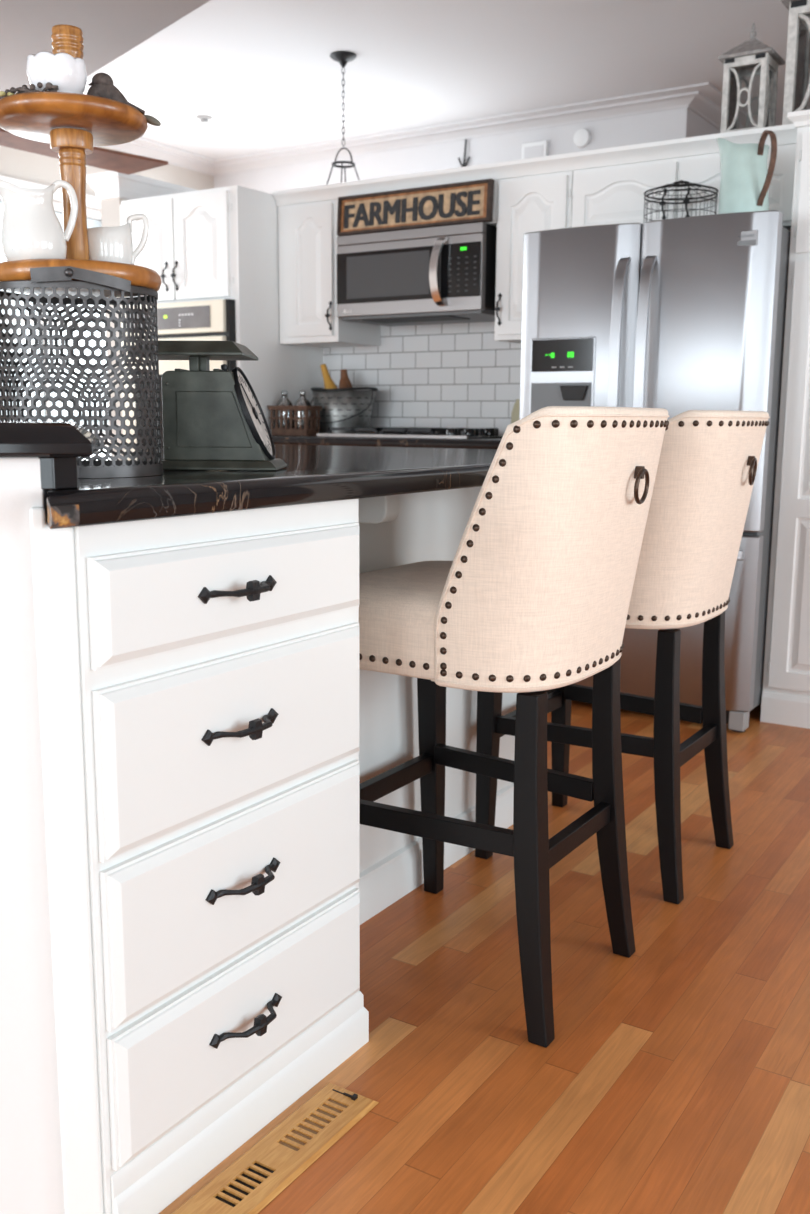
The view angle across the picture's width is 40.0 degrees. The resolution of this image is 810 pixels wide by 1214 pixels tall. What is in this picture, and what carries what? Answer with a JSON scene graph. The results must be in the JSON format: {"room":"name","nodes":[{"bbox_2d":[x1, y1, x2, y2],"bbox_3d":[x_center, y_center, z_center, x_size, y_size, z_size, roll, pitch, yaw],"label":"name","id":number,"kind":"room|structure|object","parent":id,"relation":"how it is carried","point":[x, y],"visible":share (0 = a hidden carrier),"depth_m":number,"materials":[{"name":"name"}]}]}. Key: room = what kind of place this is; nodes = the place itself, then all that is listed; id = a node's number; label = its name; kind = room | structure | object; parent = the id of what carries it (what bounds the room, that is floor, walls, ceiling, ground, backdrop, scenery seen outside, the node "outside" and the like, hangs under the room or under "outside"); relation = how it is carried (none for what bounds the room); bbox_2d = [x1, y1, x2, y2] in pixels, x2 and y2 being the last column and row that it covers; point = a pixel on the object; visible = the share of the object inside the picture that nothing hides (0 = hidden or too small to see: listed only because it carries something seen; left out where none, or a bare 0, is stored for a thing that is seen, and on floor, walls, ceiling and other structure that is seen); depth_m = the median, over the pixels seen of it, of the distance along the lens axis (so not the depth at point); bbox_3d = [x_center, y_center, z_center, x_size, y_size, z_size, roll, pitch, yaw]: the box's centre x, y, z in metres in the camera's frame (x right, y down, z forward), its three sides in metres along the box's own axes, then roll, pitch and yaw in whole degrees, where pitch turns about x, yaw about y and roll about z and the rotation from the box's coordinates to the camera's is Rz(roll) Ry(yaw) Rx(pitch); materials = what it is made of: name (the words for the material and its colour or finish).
{"room":"kitchen","nodes":[
{"label":"kitchen","id":0,"kind":"room"},
{"bbox_2d":[0,457,64,1213],"bbox_3d":[-1.038,0.320,1.194,1.292,0.956,0.110,-2,10,-12],"label":"wall","id":1,"kind":"structure","parent":0,"point":[31,1169],"depth_m":1.27,"materials":[{"name":"white paint"}]},
{"bbox_2d":[0,422,99,489],"bbox_3d":[-1.009,-0.154,1.124,1.347,0.072,0.162,-2,10,-12],"label":"raised bar","id":2,"kind":"object","parent":1,"relation":"on","point":[59,446],"visible":1,"depth_m":1.19,"materials":[{"name":"black stone"}]},
{"bbox_2d":[29,507,103,1213],"bbox_3d":[-0.386,0.336,1.281,0.045,0.902,0.010,-2,10,-12],"label":"trim","id":3,"kind":"structure","parent":1,"relation":"attached to","point":[52,550],"depth_m":1.27,"materials":[{"name":"white paint"}]},
{"bbox_2d":[0,0,209,93],"bbox_3d":[-0.868,-1.663,0.652,8.470,0.350,7.411,6,11,32],"label":"ceiling","id":4,"kind":"structure","parent":0,"point":[110,29],"depth_m":3.90,"materials":[{"name":"grey paint"}]},
{"bbox_2d":[0,128,167,174],"bbox_3d":[-1.564,-1.758,3.644,1.728,0.474,1.626,6,11,32],"label":"ceiling fan","id":5,"kind":"object","parent":4,"relation":"hanging from","point":[107,159],"visible":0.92,"depth_m":4.06,"materials":[{"name":"brown wood"}]},
{"bbox_2d":[0,146,213,439],"bbox_3d":[-3.908,-1.066,4.032,0.120,2.700,9.600,6,11,32],"label":"wall","id":6,"kind":"structure","parent":0,"point":[14,163],"depth_m":6.56,"materials":[{"name":"grey paint"}]},
{"bbox_2d":[0,175,109,446],"bbox_3d":[-2.143,-1.701,6.632,0.105,1.540,1.340,6,11,32],"label":"window","id":7,"kind":"structure","parent":6,"relation":"in","point":[94,216],"depth_m":6.69,"materials":[{"name":"white glass"}]},
{"bbox_2d":[104,82,757,175],"bbox_3d":[-0.455,-2.800,6.485,7.925,0.062,2.884,-3,10,-20],"label":"trim","id":8,"kind":"structure","parent":6,"relation":"attached to","point":[704,99],"depth_m":6.56,"materials":[{"name":"white paint"}]},
{"bbox_2d":[101,198,126,446],"bbox_3d":[-0.834,-1.032,5.970,0.120,2.020,1.880,6,11,32],"label":"wall pillar","id":9,"kind":"structure","parent":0,"point":[110,208],"depth_m":5.06,"materials":[{"name":"grey paint"}]},
{"bbox_2d":[86,171,197,200],"bbox_3d":[-0.828,-2.026,5.801,0.220,0.106,1.980,6,11,32],"label":"trim","id":10,"kind":"structure","parent":9,"relation":"attached to","point":[110,184],"depth_m":5.02,"materials":[{"name":"white"}]},
{"bbox_2d":[83,0,809,158],"bbox_3d":[0.477,-2.210,2.630,8.800,0.080,12.700,6,11,32],"label":"ceiling","id":11,"kind":"structure","parent":0,"point":[266,76],"depth_m":5.39,"materials":[{"name":"white paint"}]},
{"bbox_2d":[196,115,211,122],"bbox_3d":[-1.157,-2.808,6.412,0.090,0.030,0.090,6,11,32],"label":"sprinkler","id":12,"kind":"object","parent":11,"relation":"attached to","point":[203,118],"visible":1,"depth_m":6.39,"materials":[{"name":"grey plastic"}]},
{"bbox_2d":[326,51,358,184],"bbox_3d":[-0.298,-2.140,5.381,0.380,0.990,0.380,6,11,32],"label":"pendant light","id":13,"kind":"object","parent":11,"relation":"hanging from","point":[343,57],"visible":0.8,"depth_m":5.33,"materials":[{"name":"black metal"}]},
{"bbox_2d":[214,107,693,193],"bbox_3d":[0.114,-1.559,7.073,3.350,2.700,0.120,6,11,32],"label":"wall","id":14,"kind":"structure","parent":0,"point":[678,123],"depth_m":6.63,"materials":[{"name":"white paint"}]},
{"bbox_2d":[458,139,469,166],"bbox_3d":[0.353,-2.689,6.642,0.084,0.195,0.014,6,11,32],"label":"decoration","id":15,"kind":"object","parent":14,"relation":"attached to","point":[464,164],"depth_m":6.63,"materials":[{"name":"black metal"}]},
{"bbox_2d":[522,140,547,158],"bbox_3d":[0.746,-2.584,6.403,0.160,0.175,0.030,6,11,32],"label":"thermostat","id":16,"kind":"object","parent":14,"relation":"attached to","point":[538,148],"visible":0.45,"depth_m":6.38,"materials":[{"name":"white plastic"}]},
{"bbox_2d":[573,128,590,147],"bbox_3d":[0.991,-2.630,6.237,0.104,0.104,0.030,6,11,32],"label":"smoke detector","id":17,"kind":"object","parent":14,"relation":"attached to","point":[582,137],"visible":1,"depth_m":6.22,"materials":[{"name":"white plastic"}]},
{"bbox_2d":[159,700,809,1213],"bbox_3d":[-0.293,0.714,1.931,8.800,0.060,9.900,6,11,32],"label":"floor","id":18,"kind":"structure","parent":0,"point":[674,1075],"depth_m":1.83,"materials":[{"name":"brown wood"}]},
{"bbox_2d":[47,499,368,1213],"bbox_3d":[-0.296,0.298,1.565,0.302,0.882,0.547,6,11,32],"label":"base cabinet","id":19,"kind":"object","parent":18,"relation":"on","point":[219,652],"visible":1,"depth_m":1.43,"materials":[{"name":"white paint"}]},
{"bbox_2d":[120,185,322,434],"bbox_3d":[-0.842,-0.859,5.176,0.680,1.945,0.636,6,11,32],"label":"tall cabinet","id":20,"kind":"object","parent":18,"relation":"on","point":[221,242],"visible":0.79,"depth_m":4.79,"materials":[{"name":"white paint"}]},
{"bbox_2d":[119,299,236,446],"bbox_3d":[-0.865,-0.932,5.123,0.629,0.864,0.670,6,11,32],"label":"wall oven","id":21,"kind":"object","parent":20,"relation":"in","point":[205,320],"visible":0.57,"depth_m":4.79,"materials":[{"name":"silver"}]},
{"bbox_2d":[171,1083,378,1213],"bbox_3d":[-0.181,0.751,1.508,0.092,0.010,0.387,6,11,32],"label":"floor vent","id":22,"kind":"object","parent":18,"relation":"in","point":[254,1179],"visible":1,"depth_m":1.52,"materials":[{"name":"brown wood"}]},
{"bbox_2d":[359,486,516,924],"bbox_3d":[-0.635,0.226,1.978,0.980,0.882,2.424,6,11,32],"label":"kitchen island","id":23,"kind":"object","parent":18,"relation":"on","point":[401,529],"visible":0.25,"depth_m":2.31,"materials":[{"name":"white paint"}]},
{"bbox_2d":[47,444,496,528],"bbox_3d":[-0.629,-0.217,1.837,1.193,0.037,2.760,6,11,32],"label":"island countertop","id":24,"kind":"structure","parent":23,"relation":"on","point":[312,473],"depth_m":1.53,"materials":[{"name":"black stone"}]},
{"bbox_2d":[0,266,162,477],"bbox_3d":[-0.443,-0.313,1.516,0.231,0.262,0.222,6,11,32],"label":"basket","id":25,"kind":"object","parent":24,"relation":"on","point":[96,466],"visible":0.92,"depth_m":1.44,"materials":[{"name":"metal"}]},
{"bbox_2d":[0,25,160,296],"bbox_3d":[-0.440,-0.590,1.473,0.221,0.328,0.221,6,11,32],"label":"tiered stand","id":26,"kind":"object","parent":25,"relation":"on","point":[72,124],"visible":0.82,"depth_m":1.44,"materials":[{"name":"brown wood"}]},
{"bbox_2d":[0,180,77,260],"bbox_3d":[-0.477,-0.494,1.428,0.080,0.108,0.086,6,11,32],"label":"milk pitcher","id":27,"kind":"object","parent":26,"relation":"on","point":[31,228],"visible":0.92,"depth_m":1.40,"materials":[{"name":"white ceramic"}]},
{"bbox_2d":[26,51,86,93],"bbox_3d":[-0.441,-0.665,1.412,0.073,0.055,0.073,6,11,32],"label":"glass bowl","id":28,"kind":"object","parent":26,"relation":"on","point":[63,70],"visible":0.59,"depth_m":1.38,"materials":[{"name":"white"}]},
{"bbox_2d":[0,92,147,145],"bbox_3d":[-0.440,-0.639,1.464,0.197,0.024,0.197,6,11,32],"label":"tray","id":29,"kind":"object","parent":26,"relation":"on","point":[36,116],"depth_m":1.41,"materials":[{"name":"brown wood"}]},
{"bbox_2d":[0,82,160,125],"bbox_3d":[-0.431,-0.648,1.438,0.198,0.024,0.128,1,10,5],"label":"garland","id":30,"kind":"object","parent":26,"relation":"on","point":[151,120],"visible":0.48,"depth_m":1.39,"materials":[{"name":"green plant"}]},
{"bbox_2d":[0,259,160,296],"bbox_3d":[-0.441,-0.441,1.498,0.221,0.026,0.221,6,11,32],"label":"tray","id":31,"kind":"object","parent":26,"relation":"on","point":[142,276],"depth_m":1.42,"materials":[{"name":"brown wood"}]},
{"bbox_2d":[87,72,144,114],"bbox_3d":[-0.376,-0.667,1.444,0.072,0.047,0.033,0,10,-3],"label":"bird figurine","id":32,"kind":"object","parent":26,"relation":"on","point":[101,85],"visible":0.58,"depth_m":1.43,"materials":[{"name":"brown ceramic"}]},
{"bbox_2d":[87,214,148,264],"bbox_3d":[-0.401,-0.496,1.520,0.070,0.083,0.077,6,11,32],"label":"jug","id":33,"kind":"object","parent":26,"relation":"on","point":[112,244],"visible":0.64,"depth_m":1.50,"materials":[{"name":"white ceramic"}]},
{"bbox_2d":[127,340,286,469],"bbox_3d":[-0.299,-0.311,1.721,0.216,0.190,0.152,1,10,1],"label":"kitchen scale","id":34,"kind":"object","parent":24,"relation":"on","point":[215,419],"visible":0.98,"depth_m":1.67,"materials":[{"name":"green metal"}]},
{"bbox_2d":[359,406,669,1047],"bbox_3d":[0.149,0.160,1.990,0.570,1.018,0.478,6,11,32],"label":"bar stool","id":35,"kind":"object","parent":18,"relation":"on","point":[534,596],"visible":0.95,"depth_m":1.77,"materials":[{"name":"beige fabric"}]},
{"bbox_2d":[475,410,769,903],"bbox_3d":[0.493,0.072,2.522,0.572,1.018,0.478,6,11,32],"label":"bar stool","id":36,"kind":"object","parent":18,"relation":"on","point":[709,459],"visible":0.77,"depth_m":2.31,"materials":[{"name":"beige fabric"}]},
{"bbox_2d":[520,210,790,731],"bbox_3d":[0.929,-0.470,3.942,0.843,1.615,0.833,6,11,32],"label":"refrigerator","id":37,"kind":"object","parent":18,"relation":"on","point":[677,316],"visible":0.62,"depth_m":3.54,"materials":[{"name":"grey metal"}]},
{"bbox_2d":[643,180,718,222],"bbox_3d":[0.921,-1.327,3.728,0.244,0.198,0.244,6,11,32],"label":"wire basket","id":38,"kind":"object","parent":37,"relation":"on","point":[677,184],"visible":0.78,"depth_m":3.69,"materials":[{"name":"grey metal"}]},
{"bbox_2d":[717,130,776,213],"bbox_3d":[1.085,-1.337,3.518,0.206,0.291,0.166,6,11,32],"label":"pitcher","id":39,"kind":"object","parent":37,"relation":"on","point":[746,177],"visible":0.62,"depth_m":3.47,"materials":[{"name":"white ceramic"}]},
{"bbox_2d":[760,109,809,728],"bbox_3d":[1.704,-0.567,3.591,0.891,1.932,0.625,6,11,32],"label":"pantry cabinet","id":40,"kind":"object","parent":18,"relation":"on","point":[786,676],"visible":1,"depth_m":3.59,"materials":[{"name":"white paint"}]},
{"bbox_3d":[0.015,-0.235,4.711,1.365,0.882,0.651,6,11,32],"label":"base cabinet","id":41,"kind":"object","parent":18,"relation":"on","visible":0},
{"bbox_2d":[272,435,501,448],"bbox_3d":[0.022,-0.690,4.642,1.365,0.037,0.637,6,11,32],"label":"countertop","id":42,"kind":"structure","parent":41,"relation":"on","point":[493,443],"depth_m":4.33,"materials":[{"name":"black stone"}]},
{"bbox_2d":[267,406,321,435],"bbox_3d":[-0.483,-0.819,4.883,0.218,0.128,0.110,6,11,32],"label":"crate","id":43,"kind":"object","parent":42,"relation":"on","point":[282,430],"visible":0.98,"depth_m":4.84,"materials":[{"name":"brown wood"}]},
{"bbox_2d":[276,390,292,428],"bbox_3d":[-0.530,-0.861,4.906,0.086,0.191,0.086,6,11,32],"label":"glass bottle","id":44,"kind":"object","parent":43,"relation":"in","point":[280,401],"visible":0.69,"depth_m":4.89,"materials":[{"name":"clear glass"}]},
{"bbox_2d":[293,390,312,428],"bbox_3d":[-0.446,-0.851,4.853,0.086,0.191,0.086,6,11,32],"label":"glass bottle","id":45,"kind":"object","parent":43,"relation":"in","point":[298,401],"visible":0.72,"depth_m":4.84,"materials":[{"name":"clear glass"}]},
{"bbox_2d":[310,387,377,433],"bbox_3d":[-0.272,-0.879,4.995,0.320,0.212,0.304,6,11,32],"label":"metal bucket","id":46,"kind":"object","parent":42,"relation":"on","point":[341,407],"visible":0.8,"depth_m":4.89,"materials":[{"name":"metal"}]},
{"bbox_2d":[320,364,336,388],"bbox_3d":[-0.326,-0.943,4.987,0.124,0.289,0.063,6,11,32],"label":"wooden utensil","id":47,"kind":"object","parent":46,"relation":"in","point":[328,382],"visible":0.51,"depth_m":4.97,"materials":[{"name":"yellow wood"}]},
{"bbox_2d":[339,379,348,387],"bbox_3d":[-0.253,-0.900,4.933,0.080,0.221,0.050,2,10,10],"label":"wooden utensil","id":48,"kind":"object","parent":46,"relation":"in","point":[343,383],"visible":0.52,"depth_m":4.91,"materials":[{"name":"brown wood"}]},
{"bbox_2d":[340,369,352,387],"bbox_3d":[-0.250,-0.938,5.023,0.091,0.266,0.052,6,11,32],"label":"wooden utensil","id":49,"kind":"object","parent":46,"relation":"in","point":[343,375],"visible":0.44,"depth_m":5.00,"materials":[{"name":"brown wood"}]},
{"bbox_2d":[317,427,502,438],"bbox_3d":[0.065,-0.722,4.596,0.710,0.040,0.485,6,11,32],"label":"gas cooktop","id":50,"kind":"object","parent":42,"relation":"in","point":[369,432],"visible":1,"depth_m":4.45,"materials":[{"name":"silver"}]},
{"bbox_2d":[511,399,519,423],"bbox_3d":[0.480,-0.760,4.493,0.104,0.155,0.104,6,11,32],"label":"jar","id":51,"kind":"object","parent":42,"relation":"on","point":[515,415],"visible":0.2,"depth_m":4.46,"materials":[{"name":"beige"}]},
{"bbox_2d":[693,112,719,136],"bbox_3d":[2.255,-1.605,7.425,0.120,2.700,2.780,6,11,32],"label":"wall","id":52,"kind":"structure","parent":0,"point":[702,127],"depth_m":6.15,"materials":[{"name":"white paint"}]},
{"bbox_3d":[1.191,-0.682,4.346,3.920,1.900,0.100,6,11,32],"label":"wall","id":53,"kind":"structure","parent":0,"visible":0},
{"bbox_2d":[323,322,520,434],"bbox_3d":[0.290,-1.009,4.807,1.590,0.540,0.012,6,11,32],"label":"wall","id":54,"kind":"structure","parent":53,"relation":"attached to","point":[453,375],"depth_m":4.89,"materials":[{"name":"white tile"}]},
{"bbox_2d":[278,199,380,347],"bbox_3d":[-0.343,-1.456,4.909,0.320,0.582,0.372,6,11,32],"label":"upper cabinet","id":55,"kind":"object","parent":54,"relation":"attached to","point":[307,232],"visible":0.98,"depth_m":4.78,"materials":[{"name":"white paint"}]},
{"bbox_2d":[272,124,796,205],"bbox_3d":[0.501,-1.687,4.399,2.242,0.054,0.476,6,11,32],"label":"trim","id":56,"kind":"structure","parent":55,"relation":"attached to","point":[785,134],"depth_m":4.12,"materials":[{"name":"white paint"}]},
{"bbox_2d":[718,23,784,132],"bbox_3d":[1.219,-1.839,3.926,0.186,0.413,0.186,6,11,32],"label":"lantern","id":57,"kind":"object","parent":56,"relation":"on","point":[751,58],"visible":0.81,"depth_m":3.89,"materials":[{"name":"white wood"}]},
{"bbox_2d":[780,0,809,124],"bbox_3d":[1.449,-1.924,3.793,0.289,0.627,0.254,6,11,32],"label":"lantern","id":58,"kind":"object","parent":56,"relation":"on","point":[797,88],"visible":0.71,"depth_m":3.79,"materials":[{"name":"white wood"}]},
{"bbox_2d":[494,171,572,343],"bbox_3d":[0.559,-1.345,4.344,0.311,0.600,0.372,6,11,32],"label":"upper cabinet","id":59,"kind":"object","parent":54,"relation":"attached to","point":[534,203],"visible":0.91,"depth_m":4.23,"materials":[{"name":"white paint"}]},
{"bbox_2d":[484,180,497,226],"bbox_3d":[0.119,-1.615,4.601,0.752,0.158,0.344,6,11,32],"label":"upper cabinet","id":60,"kind":"object","parent":53,"relation":"attached to","point":[494,222],"visible":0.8,"depth_m":4.28,"materials":[{"name":"white paint"}]},
{"bbox_2d":[337,222,496,325],"bbox_3d":[0.094,-1.360,4.600,0.688,0.342,0.440,6,11,32],"label":"microwave","id":61,"kind":"object","parent":60,"relation":"attached to","point":[439,274],"visible":0.98,"depth_m":4.44,"materials":[{"name":"silver metal"}]},
{"bbox_2d":[337,179,494,235],"bbox_3d":[0.029,-1.583,4.423,0.717,0.154,0.036,6,11,32],"label":"wooden sign","id":62,"kind":"object","parent":61,"relation":"on","point":[469,201],"visible":1,"depth_m":4.41,"materials":[{"name":"black wood"}]},
{"bbox_2d":[571,144,795,230],"bbox_3d":[1.052,-1.457,4.007,0.853,0.260,0.372,6,11,32],"label":"upper cabinet","id":63,"kind":"object","parent":53,"relation":"attached to","point":[607,195],"visible":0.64,"depth_m":3.93,"materials":[{"name":"white paint"}]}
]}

